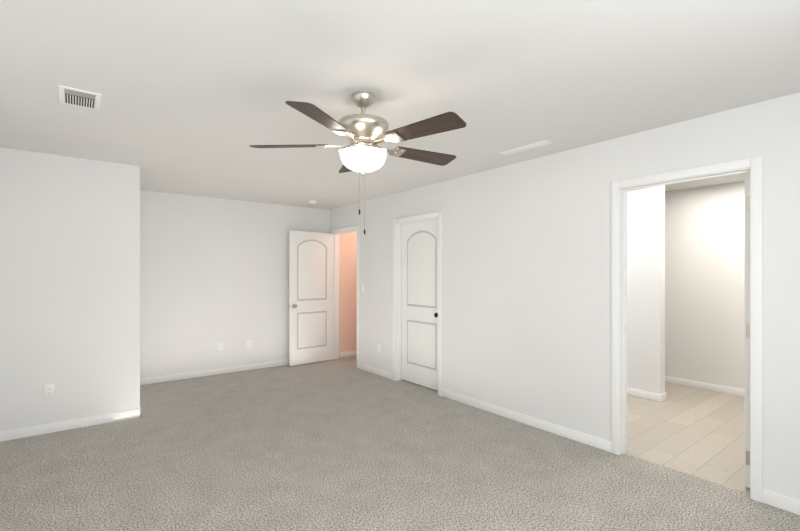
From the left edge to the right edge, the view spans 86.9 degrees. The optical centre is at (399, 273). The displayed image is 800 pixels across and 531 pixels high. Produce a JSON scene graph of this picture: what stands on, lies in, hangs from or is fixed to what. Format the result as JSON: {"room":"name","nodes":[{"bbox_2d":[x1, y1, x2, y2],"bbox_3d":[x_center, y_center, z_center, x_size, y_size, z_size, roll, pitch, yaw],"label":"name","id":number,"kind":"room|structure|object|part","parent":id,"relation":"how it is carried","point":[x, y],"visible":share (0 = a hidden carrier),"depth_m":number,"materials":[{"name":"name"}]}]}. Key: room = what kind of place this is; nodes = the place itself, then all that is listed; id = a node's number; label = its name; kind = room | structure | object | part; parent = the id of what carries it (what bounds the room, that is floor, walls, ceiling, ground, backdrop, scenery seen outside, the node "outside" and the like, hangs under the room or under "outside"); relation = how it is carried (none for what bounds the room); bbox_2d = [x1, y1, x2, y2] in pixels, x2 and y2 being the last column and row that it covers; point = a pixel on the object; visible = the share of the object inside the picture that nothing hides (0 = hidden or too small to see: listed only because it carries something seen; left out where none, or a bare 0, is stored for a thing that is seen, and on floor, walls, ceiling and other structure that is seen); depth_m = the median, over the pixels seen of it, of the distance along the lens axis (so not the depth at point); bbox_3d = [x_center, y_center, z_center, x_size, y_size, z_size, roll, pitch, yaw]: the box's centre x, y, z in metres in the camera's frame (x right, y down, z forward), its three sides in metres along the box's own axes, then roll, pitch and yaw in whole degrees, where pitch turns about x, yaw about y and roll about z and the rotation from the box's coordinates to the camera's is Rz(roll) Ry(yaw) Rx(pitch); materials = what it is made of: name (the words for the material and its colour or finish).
{"room":"empty bedroom","nodes":[
{"label":"empty bedroom","id":0,"kind":"room"},
{"bbox_2d":[0,147,139,431],"bbox_3d":[-3.510,0.170,4.292,1.325,2.440,1.485,0,0,-38],"label":"wall","id":1,"kind":"structure","parent":0,"point":[70,278],"depth_m":3.77,"materials":[{"name":"paint"}]},
{"bbox_2d":[44,384,53,397],"bbox_3d":[-3.068,1.020,3.691,0.070,0.115,0.007,0,0,-38],"label":"outlet","id":2,"kind":"object","parent":1,"relation":"attached to","point":[48,390],"visible":1,"depth_m":3.69,"materials":[{"name":"white plastic"}]},
{"bbox_2d":[0,408,139,441],"bbox_3d":[-2.998,1.349,3.740,1.170,0.083,0.015,0,0,-38],"label":"baseboard","id":3,"kind":"structure","parent":1,"relation":"attached to","point":[7,435],"depth_m":3.76,"materials":[{"name":"paint"}]},
{"bbox_2d":[140,190,356,377],"bbox_3d":[-1.187,0.170,6.953,5.605,2.440,0.115,0,0,-38],"label":"wall","id":4,"kind":"structure","parent":0,"point":[214,272],"depth_m":5.86,"materials":[{"name":"paint"}]},
{"bbox_2d":[140,359,288,384],"bbox_3d":[-2.258,1.349,6.044,2.798,0.083,0.015,0,0,-38],"label":"baseboard","id":5,"kind":"structure","parent":4,"relation":"attached to","point":[157,379],"depth_m":5.78,"materials":[{"name":"paint"}]},
{"bbox_2d":[218,342,223,350],"bbox_3d":[-2.489,1.010,5.870,0.070,0.115,0.007,0,0,-38],"label":"outlet","id":6,"kind":"object","parent":4,"relation":"attached to","point":[221,346],"visible":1,"depth_m":5.87,"materials":[{"name":"white plastic"}]},
{"bbox_2d":[246,340,250,347],"bbox_3d":[-2.182,1.010,6.101,0.070,0.115,0.017,0,0,-38],"label":"wall jack","id":7,"kind":"object","parent":4,"relation":"attached to","point":[248,343],"visible":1,"depth_m":6.10,"materials":[{"name":"white plastic"}]},
{"bbox_2d":[340,350,356,357],"bbox_3d":[-0.010,1.349,7.783,2.498,0.083,0.012,0,0,-38],"label":"baseboard","id":8,"kind":"structure","parent":4,"relation":"attached to","point":[348,353],"depth_m":7.10,"materials":[{"name":"paint"}]},
{"bbox_2d":[0,355,799,530],"bbox_3d":[0.424,1.440,3.785,6.930,0.100,7.100,0,0,-38],"label":"floor","id":9,"kind":"structure","parent":0,"point":[333,445],"depth_m":2.96,"materials":[{"name":"grey carpet"}]},
{"bbox_2d":[0,0,799,209],"bbox_3d":[0.424,-1.100,3.784,6.930,0.100,7.100,0,0,-38],"label":"ceiling","id":10,"kind":"structure","parent":0,"point":[196,95],"depth_m":2.27,"materials":[{"name":"paint"}]},
{"bbox_2d":[58,85,101,109],"bbox_3d":[-1.909,-1.044,2.519,0.200,0.012,0.300,0,0,-38],"label":"ceiling vent","id":11,"kind":"object","parent":10,"relation":"in","point":[78,97],"visible":1,"depth_m":2.50,"materials":[{"name":"white plastic"}]},
{"bbox_2d":[308,200,316,203],"bbox_3d":[-1.254,-1.031,6.071,0.128,0.038,0.128,0,0,-38],"label":"smoke detector","id":12,"kind":"object","parent":10,"relation":"attached to","point":[312,201],"visible":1,"depth_m":6.02,"materials":[{"name":"white plastic"}]},
{"bbox_2d":[249,91,465,234],"bbox_3d":[-0.180,-0.634,2.498,1.264,0.832,1.290,0,0,-38],"label":"ceiling fan","id":13,"kind":"object","parent":10,"relation":"hanging from","point":[363,152],"visible":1,"depth_m":2.37,"materials":[{"name":"brown wood"}]},
{"bbox_3d":[-0.216,-0.657,2.487,0.270,0.108,0.270,0,0,-38],"label":"lamp shade","id":14,"kind":"part","parent":13,"relation":"part of","materials":[{"name":"white glass"}]},
{"bbox_2d":[499,140,552,155],"bbox_3d":[1.039,-1.049,3.520,0.110,0.002,0.460,0,0,-38],"label":"ceiling plate","id":15,"kind":"object","parent":10,"relation":"attached to","point":[528,147],"visible":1,"depth_m":3.50,"materials":[{"name":"paint"}]},
{"bbox_2d":[330,92,799,499],"bbox_3d":[1.035,0.170,4.184,0.115,2.440,6.985,0,0,-38],"label":"wall","id":16,"kind":"structure","parent":0,"point":[526,287],"depth_m":3.63,"materials":[{"name":"paint"}]},
{"bbox_2d":[289,230,332,365],"bbox_3d":[-1.357,0.363,6.563,0.765,2.030,0.173,0,0,-38],"label":"hall door","id":17,"kind":"structure","parent":16,"relation":"in","point":[310,297],"depth_m":6.54,"materials":[{"name":"paint"}]},
{"bbox_2d":[330,225,358,368],"bbox_3d":[-0.820,0.337,6.583,0.147,2.107,0.884,0,0,-38],"label":"door frame","id":18,"kind":"structure","parent":16,"relation":"attached to","point":[335,232],"depth_m":6.87,"materials":[{"name":"paint"}]},
{"bbox_2d":[359,363,391,379],"bbox_3d":[-0.346,1.349,5.867,0.012,0.083,0.828,0,0,-38],"label":"baseboard","id":19,"kind":"structure","parent":16,"relation":"attached to","point":[373,370],"depth_m":5.84,"materials":[{"name":"paint"}]},
{"bbox_2d":[392,211,441,395],"bbox_3d":[0.241,0.337,5.211,0.147,2.107,0.929,0,0,-38],"label":"door frame","id":20,"kind":"structure","parent":16,"relation":"attached to","point":[397,223],"depth_m":5.50,"materials":[{"name":"paint"}]},
{"bbox_2d":[401,219,437,390],"bbox_3d":[0.270,0.363,5.239,0.173,2.030,0.811,0,0,-38],"label":"closet door","id":21,"kind":"structure","parent":16,"relation":"in","point":[419,303],"depth_m":5.25,"materials":[{"name":"paint"}]},
{"bbox_2d":[441,389,610,451],"bbox_3d":[1.062,1.349,4.046,0.012,0.083,1.918,0,0,-38],"label":"baseboard","id":22,"kind":"structure","parent":16,"relation":"attached to","point":[603,444],"depth_m":3.83,"materials":[{"name":"paint"}]},
{"bbox_2d":[611,156,762,502],"bbox_3d":[1.976,0.337,2.966,0.147,2.107,0.910,0,0,-38],"label":"door frame","id":23,"kind":"structure","parent":16,"relation":"attached to","point":[753,166],"depth_m":2.85,"materials":[{"name":"paint"}]},
{"bbox_2d":[745,173,749,487],"bbox_3d":[2.550,0.363,2.960,0.792,2.030,0.173,0,0,-38],"label":"door","id":24,"kind":"structure","parent":16,"relation":"in","point":[747,329],"depth_m":2.73,"materials":[{"name":"paint"}]},
{"bbox_2d":[762,489,799,514],"bbox_3d":[2.616,1.349,2.031,0.015,0.083,1.353,0,0,-38],"label":"baseboard","id":25,"kind":"structure","parent":16,"relation":"attached to","point":[783,502],"depth_m":2.49,"materials":[{"name":"paint"}]},
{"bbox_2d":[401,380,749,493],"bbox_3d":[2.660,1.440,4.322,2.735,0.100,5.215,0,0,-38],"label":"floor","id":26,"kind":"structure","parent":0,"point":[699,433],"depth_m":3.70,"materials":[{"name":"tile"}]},
{"bbox_2d":[627,185,664,393],"bbox_3d":[2.482,0.170,5.141,0.115,2.440,1.300,0,0,-38],"label":"wall","id":27,"kind":"structure","parent":0,"point":[645,289],"depth_m":4.70,"materials":[{"name":"paint"}]},
{"bbox_2d":[627,387,662,401],"bbox_3d":[2.445,1.349,5.086,0.012,0.083,1.282,0,0,-38],"label":"baseboard","id":28,"kind":"structure","parent":27,"relation":"attached to","point":[630,391],"depth_m":4.70,"materials":[{"name":"paint"}]},
{"bbox_2d":[665,181,744,389],"bbox_3d":[3.120,0.170,5.868,0.115,2.440,6.870,0,0,-38],"label":"wall","id":29,"kind":"structure","parent":0,"point":[705,284],"depth_m":5.06,"materials":[{"name":"paint"}]},
{"bbox_2d":[665,376,744,396],"bbox_3d":[3.978,1.349,4.654,0.012,0.083,3.900,0,0,-38],"label":"baseboard","id":30,"kind":"structure","parent":29,"relation":"attached to","point":[687,383],"depth_m":5.05,"materials":[{"name":"paint"}]}
]}

